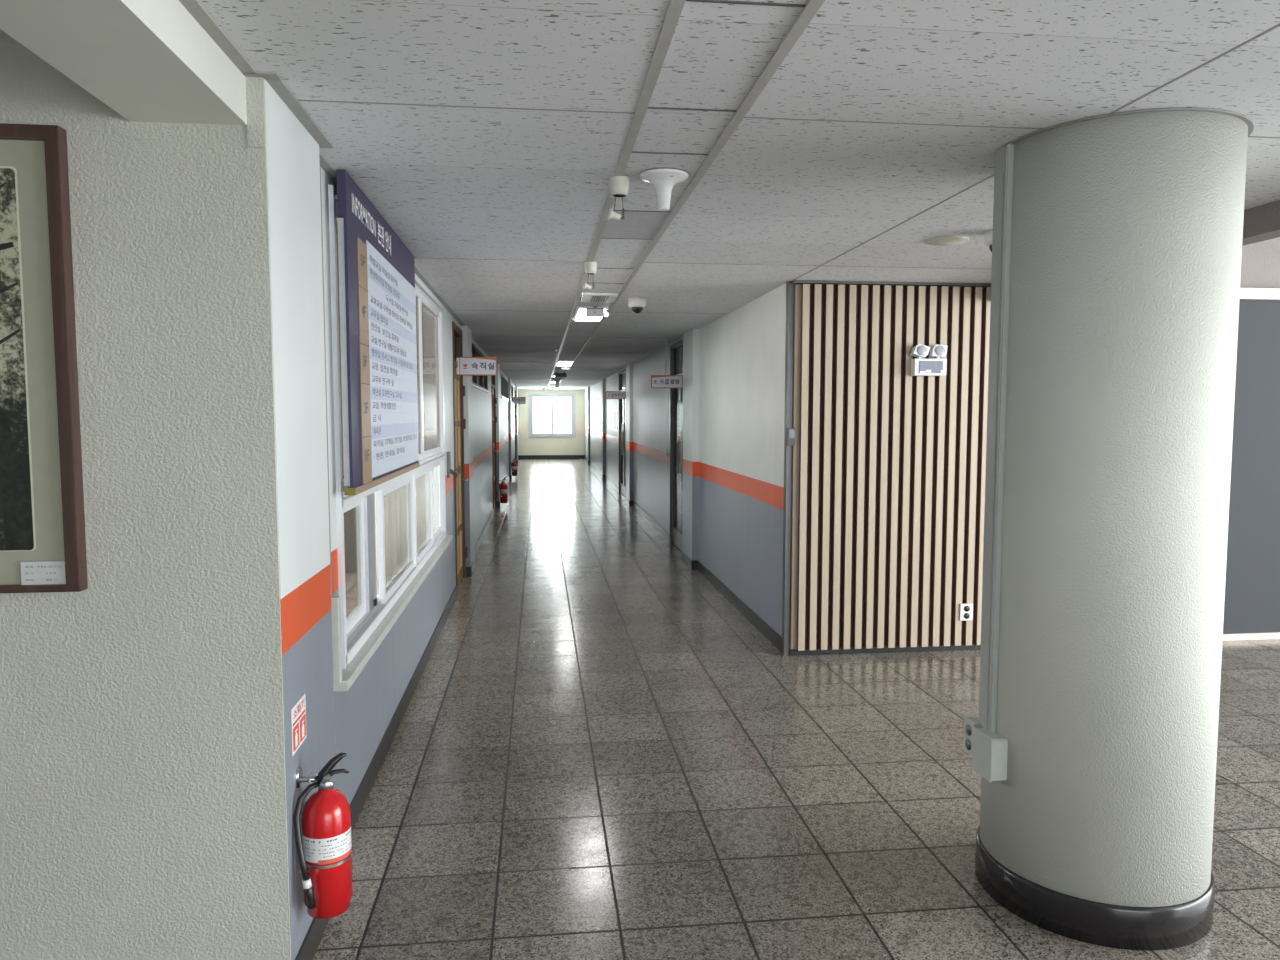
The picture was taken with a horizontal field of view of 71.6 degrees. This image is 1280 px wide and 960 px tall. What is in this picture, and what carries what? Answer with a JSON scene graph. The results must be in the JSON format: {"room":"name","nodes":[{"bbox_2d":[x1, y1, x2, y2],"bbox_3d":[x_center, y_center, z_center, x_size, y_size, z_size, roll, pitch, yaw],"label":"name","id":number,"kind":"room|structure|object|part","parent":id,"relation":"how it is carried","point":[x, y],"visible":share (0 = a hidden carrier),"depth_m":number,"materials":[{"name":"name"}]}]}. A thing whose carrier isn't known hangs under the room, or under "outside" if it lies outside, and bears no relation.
{"room":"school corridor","nodes":[
{"label":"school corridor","id":0,"kind":"room"},
{"bbox_2d":[0,0,246,125],"bbox_3d":[-0.716,-0.945,-1.545,0.285,0.645,7.640,0,4,-6],"label":"beam","id":1,"kind":"structure","parent":0,"point":[146,60],"depth_m":1.86,"materials":[{"name":"beige paint"}]},
{"bbox_2d":[0,29,290,959],"bbox_3d":[-3.608,-0.088,2.118,5.308,3.100,0.175,0,4,-6],"label":"wall","id":2,"kind":"structure","parent":0,"point":[143,805],"depth_m":2.33,"materials":[{"name":"beige paint"}]},
{"bbox_2d":[0,123,87,592],"bbox_3d":[-1.986,-0.290,2.183,1.110,1.163,0.042,0,4,-6],"label":"framed picture","id":3,"kind":"object","parent":2,"relation":"attached to","point":[43,538],"visible":1,"depth_m":2.23,"materials":[{"name":"brown wood"}]},
{"bbox_2d":[0,168,33,550],"bbox_3d":[-1.983,-0.291,2.182,0.875,0.955,0.002,0,4,-6],"label":"photograph","id":4,"kind":"object","parent":3,"relation":"attached to","point":[16,378],"depth_m":2.23,"materials":[{"name":"black paper"}]},
{"bbox_2d":[344,507,356,572],"bbox_3d":[-4.351,-0.939,16.823,3.155,2.600,29.340,0,4,-6],"label":"wall","id":5,"kind":"structure","parent":0,"point":[350,537],"depth_m":9.00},
{"bbox_2d":[264,79,517,959],"bbox_3d":[-2.719,-0.898,16.950,0.195,2.500,29.464,0,4,-6],"label":"wall","id":6,"kind":"structure","parent":0,"point":[364,712],"depth_m":2.76,"materials":[{"name":"paint"}]},
{"bbox_2d":[291,694,306,754],"bbox_3d":[-0.975,0.698,2.539,0.001,0.132,0.148,0,4,-6],"label":"sticker","id":7,"kind":"object","parent":6,"relation":"attached to","point":[298,712],"visible":1,"depth_m":2.53,"materials":[{"name":"white paper"}]},
{"bbox_2d":[179,0,464,325],"bbox_3d":[-0.914,-0.997,1.774,0.100,0.016,13.870,0,4,-6],"label":"trim","id":8,"kind":"structure","parent":6,"relation":"attached to","point":[194,7],"depth_m":2.28,"materials":[{"name":"paint"}]},
{"bbox_2d":[294,753,352,918],"bbox_3d":[-0.903,1.005,2.520,0.133,0.450,0.163,4,6,40],"label":"fire extinguisher","id":9,"kind":"object","parent":6,"relation":"attached to","point":[324,850],"visible":0.99,"depth_m":2.48,"materials":[{"name":"red metal"}]},
{"bbox_2d":[305,830,350,856],"bbox_3d":[-0.872,1.026,2.493,0.124,0.046,0.041,-2,5,-29],"label":"label","id":10,"kind":"object","parent":9,"relation":"on","point":[337,844],"depth_m":2.48,"materials":[{"name":"white paper"}]},
{"bbox_3d":[-0.880,0.816,2.522,0.087,0.075,0.026,-2,5,-24],"label":"squeeze lever","id":11,"kind":"part","parent":9,"relation":"part of","materials":[{"name":"black metal"}]},
{"bbox_3d":[-0.868,0.839,2.537,0.069,0.023,0.018,-3,5,-34],"label":"carry handle","id":12,"kind":"part","parent":9,"relation":"part of","materials":[{"name":"black metal"}]},
{"bbox_2d":[320,166,336,788],"bbox_3d":[-1.106,0.098,3.154,0.002,2.374,0.010,0,4,-6],"label":"trim","id":13,"kind":"structure","parent":6,"relation":"attached to","point":[320,166],"depth_m":3.13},
{"bbox_2d":[336,170,419,495],"bbox_3d":[-1.148,-0.583,4.028,0.039,1.150,1.752,0,4,-6],"label":"information board","id":14,"kind":"object","parent":6,"relation":"attached to","point":[377,291],"visible":1,"depth_m":3.63,"materials":[{"name":"purple paint"}]},
{"bbox_3d":[-1.154,-0.527,4.210,0.003,0.938,1.390,0,4,-6],"label":"list panel","id":15,"kind":"part","parent":14,"relation":"part of","materials":[{"name":"white paper"}]},
{"bbox_2d":[328,185,452,690],"bbox_3d":[-1.338,-0.292,5.043,0.140,1.820,3.940,0,4,-6],"label":"window","id":16,"kind":"structure","parent":6,"relation":"in","point":[356,637],"depth_m":4.23,"materials":[{"name":"white plastic"}]},
{"bbox_3d":[-1.202,0.348,3.639,0.025,0.533,0.610,0,4,-6],"label":"sash","id":17,"kind":"part","parent":16,"relation":"part of","materials":[{"name":"white plastic"}]},
{"bbox_3d":[-1.244,0.315,4.070,0.038,0.533,0.240,0,4,-6],"label":"sliding panel","id":18,"kind":"part","parent":16,"relation":"part of","materials":[{"name":"grey metal"}]},
{"bbox_3d":[-1.282,-0.578,4.506,0.004,0.990,2.415,0,4,-6],"label":"pane","id":19,"kind":"part","parent":16,"relation":"part of","materials":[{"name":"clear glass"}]},
{"bbox_3d":[-1.282,-0.578,4.506,0.025,1.070,2.495,0,4,-6],"label":"sash","id":20,"kind":"part","parent":16,"relation":"part of","materials":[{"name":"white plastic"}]},
{"bbox_2d":[375,485,407,594],"bbox_3d":[-1.322,0.268,4.729,0.029,0.500,0.970,0,4,-6],"label":"curtain","id":21,"kind":"object","parent":16,"relation":"hanging from","point":[395,502],"visible":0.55,"depth_m":4.77,"materials":[{"name":"beige fabric"}]},
{"bbox_3d":[-1.296,0.443,5.103,0.055,0.345,3.940,0,4,-6],"label":"sill","id":22,"kind":"part","parent":16,"relation":"part of","materials":[{"name":"stone"}]},
{"bbox_3d":[-1.294,0.279,4.741,0.025,0.560,1.045,0,4,-6],"label":"sash","id":23,"kind":"part","parent":16,"relation":"part of","materials":[{"name":"white plastic"}]},
{"bbox_2d":[416,474,425,549],"bbox_3d":[-1.439,0.192,5.734,0.029,0.500,0.821,0,4,-6],"label":"curtain","id":24,"kind":"object","parent":16,"relation":"hanging from","point":[420,482],"visible":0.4,"depth_m":5.85,"materials":[{"name":"beige fabric"}]},
{"bbox_3d":[-1.409,0.203,5.751,0.025,0.560,0.915,0,4,-6],"label":"sash","id":25,"kind":"part","parent":16,"relation":"part of","materials":[{"name":"white plastic"}]},
{"bbox_3d":[-1.485,-0.712,6.292,0.004,0.980,1.020,0,4,-6],"label":"pane","id":26,"kind":"part","parent":16,"relation":"part of","materials":[{"name":"clear glass"}]},
{"bbox_3d":[-1.486,-0.712,6.292,0.025,1.070,1.110,0,4,-6],"label":"sash","id":27,"kind":"part","parent":16,"relation":"part of","materials":[{"name":"white plastic"}]},
{"bbox_3d":[-1.522,0.144,6.539,0.025,0.560,0.740,0,4,-6],"label":"sash","id":28,"kind":"part","parent":16,"relation":"part of","materials":[{"name":"white plastic"}]},
{"bbox_2d":[295,456,518,959],"bbox_3d":[-2.643,0.299,17.023,0.063,0.100,29.414,0,4,-6],"label":"baseboard","id":29,"kind":"structure","parent":6,"relation":"attached to","point":[310,944],"depth_m":4.22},
{"bbox_2d":[447,452,457,477],"bbox_3d":[-1.548,-0.124,7.285,0.050,0.220,0.210,1,4,12],"label":"hook","id":30,"kind":"object","parent":6,"relation":"attached to","point":[450,470],"visible":1,"depth_m":7.20,"materials":[{"name":"grey metal"}]},
{"bbox_3d":[-1.560,-0.125,7.231,0.020,0.210,0.100,0,4,-6],"label":"plate","id":31,"kind":"part","parent":30,"relation":"part of","materials":[{"name":"grey metal"}]},
{"bbox_3d":[-1.534,-0.060,7.299,0.023,0.090,0.185,1,4,16],"label":"arm","id":32,"kind":"part","parent":30,"relation":"part of","materials":[{"name":"grey metal"}]},
{"bbox_2d":[452,321,467,595],"bbox_3d":[-1.722,-0.208,8.263,0.180,2.420,0.935,0,4,-6],"label":"door","id":33,"kind":"structure","parent":6,"relation":"in","point":[457,345],"depth_m":8.57,"materials":[{"name":"brown wood"}]},
{"bbox_3d":[-1.737,-1.220,8.184,0.010,0.270,0.830,0,4,-6],"label":"transom pane","id":34,"kind":"part","parent":33,"relation":"part of","materials":[{"name":"black glass"}]},
{"bbox_2d":[456,357,496,375],"bbox_3d":[-1.498,-1.044,8.141,0.363,0.170,0.033,0,4,-6],"label":"room sign","id":35,"kind":"object","parent":6,"relation":"attached to","point":[467,366],"visible":1,"depth_m":8.13,"materials":[{"name":"white plastic"}]},
{"bbox_2d":[472,343,488,392],"bbox_3d":[-2.079,-1.398,11.341,0.105,0.485,3.290,0,4,-6],"label":"window","id":36,"kind":"structure","parent":6,"relation":"in","point":[479,382],"depth_m":11.37,"materials":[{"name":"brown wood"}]},
{"bbox_3d":[-2.088,-1.406,11.339,0.005,0.410,3.230,0,4,-6],"label":"pane","id":37,"kind":"part","parent":36,"relation":"part of","materials":[{"name":"black glass"}]},
{"bbox_3d":[-2.036,-1.167,11.363,0.020,0.020,3.290,0,4,-6],"label":"sill","id":38,"kind":"part","parent":36,"relation":"part of","materials":[{"name":"white plastic"}]},
{"bbox_2d":[491,376,497,508],"bbox_3d":[-2.451,-0.687,14.659,0.180,2.420,1.105,0,4,-6],"label":"door","id":39,"kind":"structure","parent":6,"relation":"in","point":[494,399],"depth_m":15.09,"materials":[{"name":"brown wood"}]},
{"bbox_2d":[499,477,507,502],"bbox_3d":[-2.349,0.168,15.227,0.133,0.450,0.163,4,6,40],"label":"fire extinguisher","id":40,"kind":"object","parent":6,"relation":"attached to","point":[503,488],"visible":1,"depth_m":15.19,"materials":[{"name":"red metal"}]},
{"bbox_2d":[501,374,508,400],"bbox_3d":[-3.018,-2.016,19.589,0.105,0.485,4.040,0,4,-6],"label":"window","id":41,"kind":"structure","parent":6,"relation":"in","point":[504,382],"depth_m":19.57,"materials":[{"name":"glass"}]},
{"bbox_2d":[511,385,513,402],"bbox_3d":[-3.587,-2.391,24.593,0.105,0.485,2.940,0,4,-6],"label":"window","id":42,"kind":"structure","parent":6,"relation":"in","point":[511,385],"depth_m":25.06,"materials":[{"name":"grey metal"}]},
{"bbox_3d":[-3.594,-2.396,24.592,0.092,0.475,2.900,0,4,-6],"label":"frame","id":43,"kind":"part","parent":42,"relation":"part of","materials":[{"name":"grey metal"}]},
{"bbox_2d":[511,458,516,475],"bbox_3d":[-3.099,-0.325,21.816,0.133,0.450,0.163,4,6,40],"label":"fire extinguisher","id":44,"kind":"object","parent":6,"relation":"attached to","point":[514,464],"visible":1,"depth_m":21.77,"materials":[{"name":"red metal"}]},
{"bbox_2d":[514,387,516,461],"bbox_3d":[-3.940,-1.666,27.738,0.180,2.420,1.105,0,4,-6],"label":"door","id":45,"kind":"structure","parent":6,"relation":"in","point":[514,387],"depth_m":28.22,"materials":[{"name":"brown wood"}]},
{"bbox_3d":[-3.962,-1.666,27.733,0.135,2.420,1.100,0,4,-6],"label":"frame","id":46,"kind":"part","parent":45,"relation":"part of","materials":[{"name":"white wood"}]},
{"bbox_2d":[513,397,525,403],"bbox_3d":[-3.491,-2.304,25.683,0.360,0.200,0.033,0,4,-6],"label":"room sign","id":47,"kind":"object","parent":6,"relation":"attached to","point":[517,400],"visible":1,"depth_m":25.67,"materials":[{"name":"grey metal"}]},
{"bbox_2d":[518,387,584,454],"bbox_3d":[-3.152,-2.052,31.682,2.800,2.600,0.200,0,4,-6],"label":"wall","id":48,"kind":"structure","parent":0,"point":[526,445],"depth_m":31.61,"materials":[{"name":"yellow paint"}]},
{"bbox_2d":[518,455,584,458],"bbox_3d":[-3.145,-0.817,31.667,2.370,0.140,0.015,0,4,-6],"label":"baseboard","id":49,"kind":"structure","parent":48,"relation":"attached to","point":[520,456],"depth_m":31.66,"materials":[{"name":"black"}]},
{"bbox_2d":[529,393,575,437],"bbox_3d":[-3.127,-2.305,31.580,1.650,1.580,0.090,0,4,-6],"label":"window","id":50,"kind":"structure","parent":48,"relation":"in","point":[531,395],"depth_m":31.55,"materials":[{"name":"white metal"}]},
{"bbox_3d":[-3.480,-2.302,31.540,0.760,1.400,0.030,0,4,-6],"label":"sash","id":51,"kind":"part","parent":50,"relation":"part of","materials":[{"name":"white glass"}]},
{"bbox_3d":[-2.773,-2.310,31.651,0.750,1.400,0.030,0,4,-6],"label":"sash","id":52,"kind":"part","parent":50,"relation":"part of","materials":[{"name":"white glass"}]},
{"bbox_2d":[584,261,596,274],"bbox_3d":[-0.281,-1.208,5.055,0.074,0.066,0.074,0,4,-6],"label":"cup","id":53,"kind":"object","parent":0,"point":[590,267],"depth_m":5.03,"materials":[{"name":"plastic"}]},
{"bbox_2d":[609,175,628,197],"bbox_3d":[-0.076,-1.072,3.241,0.074,0.066,0.074,0,4,-6],"label":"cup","id":54,"kind":"object","parent":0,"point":[619,185],"depth_m":3.21,"materials":[{"name":"plastic"}]},
{"bbox_2d":[681,349,682,430],"bbox_3d":[0.764,-1.108,19.079,2.370,2.600,26.000,0,4,-6],"label":"wall","id":55,"kind":"structure","parent":0,"point":[682,349],"depth_m":24.89,"materials":[{"name":"white paint"}]},
{"bbox_2d":[585,283,785,636],"bbox_3d":[-0.467,-1.042,18.863,0.205,2.500,26.160,0,4,-6],"label":"wall","id":56,"kind":"structure","parent":0,"point":[734,364],"depth_m":7.95,"materials":[{"name":"paint"}]},
{"bbox_2d":[585,395,586,435],"bbox_3d":[-1.751,-2.204,30.367,0.150,1.400,1.600,0,4,-6],"label":"window","id":57,"kind":"structure","parent":56,"relation":"in","point":[585,395],"depth_m":31.11,"materials":[{"name":"white glass"}]},
{"bbox_2d":[596,410,599,426],"bbox_3d":[-1.091,-1.705,24.575,0.150,0.470,1.200,0,4,-6],"label":"window","id":58,"kind":"structure","parent":56,"relation":"in","point":[597,411],"depth_m":25.12,"materials":[{"name":"white glass"}]},
{"bbox_2d":[606,391,625,398],"bbox_3d":[-0.447,-1.593,16.646,0.375,0.150,0.033,0,4,-6],"label":"room sign","id":59,"kind":"object","parent":56,"relation":"attached to","point":[609,394],"visible":0.99,"depth_m":16.63,"materials":[{"name":"grey metal"}]},
{"bbox_2d":[614,409,617,430],"bbox_3d":[-0.454,-1.286,18.977,0.150,0.470,0.900,0,4,-6],"label":"window","id":60,"kind":"structure","parent":56,"relation":"in","point":[615,410],"depth_m":19.37,"materials":[{"name":"white glass"}]},
{"bbox_2d":[618,369,625,498],"bbox_3d":[-0.323,-0.920,17.506,0.147,2.460,1.500,0,4,-6],"label":"door","id":61,"kind":"structure","parent":56,"relation":"in","point":[621,402],"depth_m":17.88,"materials":[{"name":"grey metal"}]},
{"bbox_3d":[-0.375,-0.810,17.639,0.071,0.620,0.080,0,4,-6],"label":"handle","id":62,"kind":"part","parent":61,"relation":"part of","materials":[{"name":"silver metal"}]},
{"bbox_3d":[-0.350,-0.782,17.869,0.008,1.730,0.565,0,4,-6],"label":"pane","id":63,"kind":"part","parent":61,"relation":"part of","materials":[{"name":"clear glass"}]},
{"bbox_3d":[-0.271,-0.729,17.170,0.008,1.730,0.565,0,4,-6],"label":"pane","id":64,"kind":"part","parent":61,"relation":"part of","materials":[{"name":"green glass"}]},
{"bbox_2d":[651,375,682,387],"bbox_3d":[0.312,-1.102,9.957,0.380,0.146,0.033,0,4,-6],"label":"room sign","id":65,"kind":"object","parent":56,"relation":"attached to","point":[657,381],"visible":1,"depth_m":9.94,"materials":[{"name":"grey plastic"}]},
{"bbox_2d":[669,339,682,550],"bbox_3d":[0.464,-0.402,10.595,0.147,2.460,1.050,0,4,-6],"label":"door","id":66,"kind":"structure","parent":56,"relation":"in","point":[675,535],"depth_m":11.03,"materials":[{"name":"grey metal"}]},
{"bbox_3d":[0.466,-0.256,10.252,0.071,0.620,0.080,0,4,-6],"label":"handle","id":67,"kind":"part","parent":66,"relation":"part of","materials":[{"name":"silver metal"}]},
{"bbox_2d":[585,456,782,652],"bbox_3d":[-0.537,0.158,18.919,0.073,0.100,26.110,0,4,-6],"label":"baseboard","id":68,"kind":"structure","parent":56,"relation":"attached to","point":[749,614],"depth_m":8.03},
{"bbox_2d":[198,0,1279,388],"bbox_3d":[-0.412,-1.875,13.387,3.725,0.020,36.900,0,4,-6],"label":"ceiling","id":69,"kind":"structure","parent":0,"point":[467,185],"depth_m":2.61,"materials":[{"name":"white tile"}]},
{"bbox_2d":[550,378,563,387],"bbox_3d":[-2.012,-2.361,21.596,0.334,0.238,0.334,0,4,-6],"label":"antenna","id":70,"kind":"object","parent":69,"relation":"attached to","point":[557,380],"visible":1,"depth_m":21.54,"materials":[{"name":"white plastic"}]},
{"bbox_2d":[583,261,596,289],"bbox_3d":[-0.286,-1.163,5.058,0.084,0.156,0.074,0,4,-6],"label":"sensor","id":71,"kind":"object","parent":69,"relation":"hanging from","point":[590,267],"visible":1,"depth_m":5.03,"materials":[{"name":"beige plastic"}]},
{"bbox_2d":[547,0,685,388],"bbox_3d":[-1.224,-1.871,13.295,0.030,0.034,36.900,0,4,-6],"label":"trim","id":72,"kind":"structure","parent":69,"relation":"attached to","point":[675,7],"depth_m":2.50,"materials":[{"name":"paint"}]},
{"bbox_2d":[606,175,628,219],"bbox_3d":[-0.081,-1.027,3.244,0.084,0.156,0.074,0,4,-6],"label":"sensor","id":73,"kind":"object","parent":69,"relation":"hanging from","point":[619,185],"visible":1,"depth_m":3.22,"materials":[{"name":"beige plastic"}]},
{"bbox_2d":[628,298,645,313],"bbox_3d":[-0.021,-1.306,6.662,0.134,0.110,0.134,0,4,-6],"label":"dome camera","id":74,"kind":"object","parent":69,"relation":"attached to","point":[637,305],"visible":1,"depth_m":6.62,"materials":[{"name":"white plastic"}]},
{"bbox_2d":[664,338,666,372],"bbox_3d":[0.288,-1.394,9.932,0.019,0.397,0.027,3,5,38],"label":"hanging chain","id":75,"kind":"object","parent":69,"relation":"hanging from","point":[665,338],"visible":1,"depth_m":9.93,"materials":[{"name":"metal"}]},
{"bbox_2d":[549,0,807,386],"bbox_3d":[-1.081,-1.871,13.311,0.258,0.016,36.900,0,4,-6],"label":"strip","id":76,"kind":"object","parent":69,"relation":"attached to","point":[717,52],"visible":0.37,"depth_m":2.45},
{"bbox_2d":[555,372,566,377],"bbox_3d":[-1.629,-2.167,18.222,0.240,0.120,0.040,0,4,-6],"label":"exit sign","id":77,"kind":"object","parent":76,"relation":"hanging from","point":[564,375],"visible":1,"depth_m":18.21,"materials":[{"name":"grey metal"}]},
{"bbox_2d":[557,361,573,365],"bbox_3d":[-1.296,-2.009,15.295,0.252,0.018,1.460,0,4,-6],"label":"ceiling lamp","id":78,"kind":"object","parent":76,"relation":"attached to","point":[560,363],"visible":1,"depth_m":15.17,"materials":[{"name":"white plastic"}]},
{"bbox_2d":[558,362,571,365],"bbox_3d":[-1.296,-2.008,15.295,0.228,0.012,1.436,0,4,-6],"label":"diffuser","id":79,"kind":"object","parent":78,"relation":"attached to","point":[559,363],"depth_m":15.17,"materials":[{"name":"white plastic"}]},
{"bbox_2d":[574,307,608,320],"bbox_3d":[-0.433,-1.441,7.715,0.252,0.018,0.980,0,4,-6],"label":"ceiling lamp","id":80,"kind":"object","parent":76,"relation":"attached to","point":[580,315],"visible":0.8,"depth_m":7.83,"materials":[{"name":"white plastic"}]},
{"bbox_2d":[586,306,604,316],"bbox_3d":[-0.360,-1.354,7.124,0.150,0.083,0.050,0,4,-6],"label":"exit sign","id":81,"kind":"object","parent":76,"relation":"hanging from","point":[590,312],"visible":1,"depth_m":7.11,"materials":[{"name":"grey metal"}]},
{"bbox_2d":[581,293,617,302],"bbox_3d":[-0.305,-1.352,6.591,0.252,0.016,0.420,0,4,-6],"label":"ceiling vent","id":82,"kind":"object","parent":76,"relation":"attached to","point":[587,297],"visible":1,"depth_m":6.51,"materials":[{"name":"white plastic"}]},
{"bbox_2d":[604,307,608,316],"bbox_3d":[-0.273,-1.356,7.154,0.044,0.083,0.044,0,4,-6],"label":"globe lamp","id":83,"kind":"object","parent":76,"relation":"attached to","point":[606,314],"visible":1,"depth_m":7.15,"materials":[{"name":"white"}]},
{"bbox_2d":[602,211,669,238],"bbox_3d":[-0.031,-1.179,4.086,0.258,0.018,0.590,0,4,-6],"label":"ceiling plate","id":84,"kind":"object","parent":76,"relation":"attached to","point":[636,225],"visible":0.64,"depth_m":4.08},
{"bbox_2d":[640,168,687,210],"bbox_3d":[0.086,-1.040,3.212,0.176,0.125,0.176,0,4,-6],"label":"antenna","id":85,"kind":"object","parent":76,"relation":"attached to","point":[663,179],"visible":1,"depth_m":3.18,"materials":[{"name":"white plastic"}]},
{"bbox_2d":[597,0,804,283],"bbox_3d":[-0.007,-1.158,3.874,0.258,0.010,4.056,0,4,-6],"label":"trim","id":86,"kind":"structure","parent":76,"relation":"attached to","point":[709,1],"depth_m":2.52,"materials":[{"name":"grey metal"}]},
{"bbox_2d":[559,0,824,383],"bbox_3d":[-0.938,-1.873,13.327,0.030,0.034,36.900,0,4,-6],"label":"trim","id":87,"kind":"structure","parent":69,"relation":"attached to","point":[806,15],"depth_m":2.57,"materials":[{"name":"paint"}]},
{"bbox_2d":[297,99,1279,385],"bbox_3d":[-0.757,-2.084,16.259,3.670,0.012,27.508,0,4,-6],"label":"trim","id":88,"kind":"structure","parent":69,"relation":"attached to","point":[297,99],"depth_m":2.62,"materials":[{"name":"grey metal"}]},
{"bbox_2d":[927,235,968,245],"bbox_3d":[1.525,-1.179,4.395,0.200,0.024,0.200,0,4,-6],"label":"ceiling speaker","id":89,"kind":"object","parent":69,"relation":"attached to","point":[951,240],"visible":1,"depth_m":4.35,"materials":[{"name":"beige plastic"}]},
{"bbox_2d":[984,229,992,251],"bbox_3d":[1.699,-1.122,4.197,0.134,0.110,0.134,0,4,-6],"label":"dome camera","id":90,"kind":"object","parent":69,"relation":"attached to","point":[988,235],"visible":0.18,"depth_m":4.17,"materials":[{"name":"white plastic"}]},
{"bbox_2d":[794,24,1279,279],"bbox_3d":[1.593,-0.900,0.447,0.009,0.011,10.660,0,4,-6],"label":"trim","id":91,"kind":"structure","parent":69,"relation":"attached to","point":[1277,26],"depth_m":2.40,"materials":[{"name":"grey metal"}]},
{"bbox_2d":[313,459,1279,959],"bbox_3d":[-0.308,0.668,13.438,14.400,0.100,37.400,0,4,-6],"label":"floor","id":92,"kind":"structure","parent":0,"point":[594,754],"depth_m":3.85,"materials":[{"name":"stone"}]},
{"bbox_2d":[975,107,1253,950],"bbox_3d":[1.536,0.155,2.951,0.728,2.490,0.728,0,4,-6],"label":"round column","id":93,"kind":"structure","parent":92,"relation":"on","point":[1127,236],"depth_m":2.66,"materials":[{"name":"paint"}]},
{"bbox_2d":[972,727,1007,782],"bbox_3d":[1.167,0.912,2.951,0.068,0.146,0.116,0,4,-6],"label":"junction box","id":94,"kind":"object","parent":93,"relation":"attached to","point":[990,749],"visible":0.97,"depth_m":2.91,"materials":[{"name":"grey paint"}]},
{"bbox_2d":[964,716,982,756],"bbox_3d":[1.179,0.892,3.082,0.082,0.120,0.075,0,4,-6],"label":"power outlet","id":95,"kind":"object","parent":94,"relation":"attached to","point":[970,723],"visible":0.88,"depth_m":3.07,"materials":[{"name":"grey paint"}]},
{"bbox_2d":[965,739,970,749],"bbox_3d":[1.140,0.919,3.079,0.003,0.038,0.038,0,4,-6],"label":"socket","id":96,"kind":"object","parent":95,"relation":"attached to","point":[967,741],"depth_m":3.08,"materials":[{"name":"grey metal"}]},
{"bbox_2d":[966,724,971,735],"bbox_3d":[1.140,0.867,3.075,0.003,0.038,0.038,0,4,-6],"label":"socket","id":97,"kind":"object","parent":95,"relation":"attached to","point":[968,726],"depth_m":3.07,"materials":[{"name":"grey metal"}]},
{"bbox_3d":[1.139,0.912,2.948,0.006,0.146,0.116,-1,4,-8],"label":"lid","id":98,"kind":"part","parent":94,"relation":"part of","materials":[{"name":"grey paint"}]},
{"bbox_2d":[978,144,1013,731],"bbox_3d":[1.183,-0.115,2.946,0.033,1.920,0.115,0,4,3],"label":"conduit","id":99,"kind":"object","parent":93,"relation":"attached to","point":[1004,157],"visible":1,"depth_m":2.92,"materials":[{"name":"paint"}]},
{"bbox_2d":[1240,237,1279,288],"bbox_3d":[4.998,-0.765,6.466,5.400,3.800,0.200,0,4,-6],"label":"wall","id":100,"kind":"structure","parent":0,"point":[1260,262],"depth_m":6.24,"materials":[{"name":"white paint"}]},
{"bbox_2d":[1223,288,1279,640],"bbox_3d":[4.964,-0.101,6.373,4.600,2.490,0.074,0,4,-6],"label":"partition","id":101,"kind":"object","parent":100,"relation":"attached to","point":[1252,583],"visible":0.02,"depth_m":6.29,"materials":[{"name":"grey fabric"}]},
{"bbox_3d":[4.964,1.118,6.464,4.600,0.045,0.074,0,4,-6],"label":"rail","id":102,"kind":"part","parent":101,"relation":"part of","materials":[{"name":"white metal"}]},
{"bbox_3d":[4.964,-1.305,6.283,4.600,0.075,0.074,0,4,-6],"label":"rail","id":103,"kind":"part","parent":101,"relation":"part of","materials":[{"name":"white metal"}]},
{"bbox_2d":[1242,200,1279,245],"bbox_3d":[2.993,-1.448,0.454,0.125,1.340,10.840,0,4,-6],"label":"beam","id":104,"kind":"structure","parent":0,"point":[1262,222],"depth_m":3.68,"materials":[{"name":"grey paint"}]},
{"bbox_3d":[1.668,-0.083,6.058,1.410,2.500,0.160,0,4,-6],"label":"wall slats","id":105,"kind":"structure","parent":0,"visible":0},
{"bbox_2d":[782,280,990,655],"bbox_3d":[1.669,-0.063,5.943,1.415,2.478,0.110,0,4,-6],"label":"panel","id":106,"kind":"object","parent":105,"relation":"attached to","point":[885,471],"visible":0.93,"depth_m":5.90,"materials":[{"name":"brown wood"}]},
{"bbox_2d":[786,428,795,445],"bbox_3d":[0.989,-0.284,5.820,0.056,0.117,0.048,0,4,-6],"label":"controller","id":107,"kind":"object","parent":106,"relation":"attached to","point":[790,432],"visible":1,"depth_m":5.80,"materials":[{"name":"plastic"}]},
{"bbox_3d":[1.680,-1.290,5.841,1.395,0.016,0.088,0,4,-6],"label":"trim","id":108,"kind":"part","parent":106,"relation":"part of","materials":[{"name":"grey metal"}]},
{"bbox_2d":[910,344,947,375],"bbox_3d":[1.895,-0.789,5.819,0.241,0.208,0.076,0,4,-6],"label":"emergency light","id":109,"kind":"object","parent":106,"relation":"attached to","point":[937,366],"visible":1,"depth_m":5.79,"materials":[{"name":"white plastic"}]},
{"bbox_2d":[960,603,972,620],"bbox_3d":[2.213,0.895,6.013,0.090,0.115,0.016,0,4,-6],"label":"power outlet","id":110,"kind":"object","parent":106,"relation":"attached to","point":[966,610],"visible":1,"depth_m":6.01,"materials":[{"name":"white plastic"}]}
]}

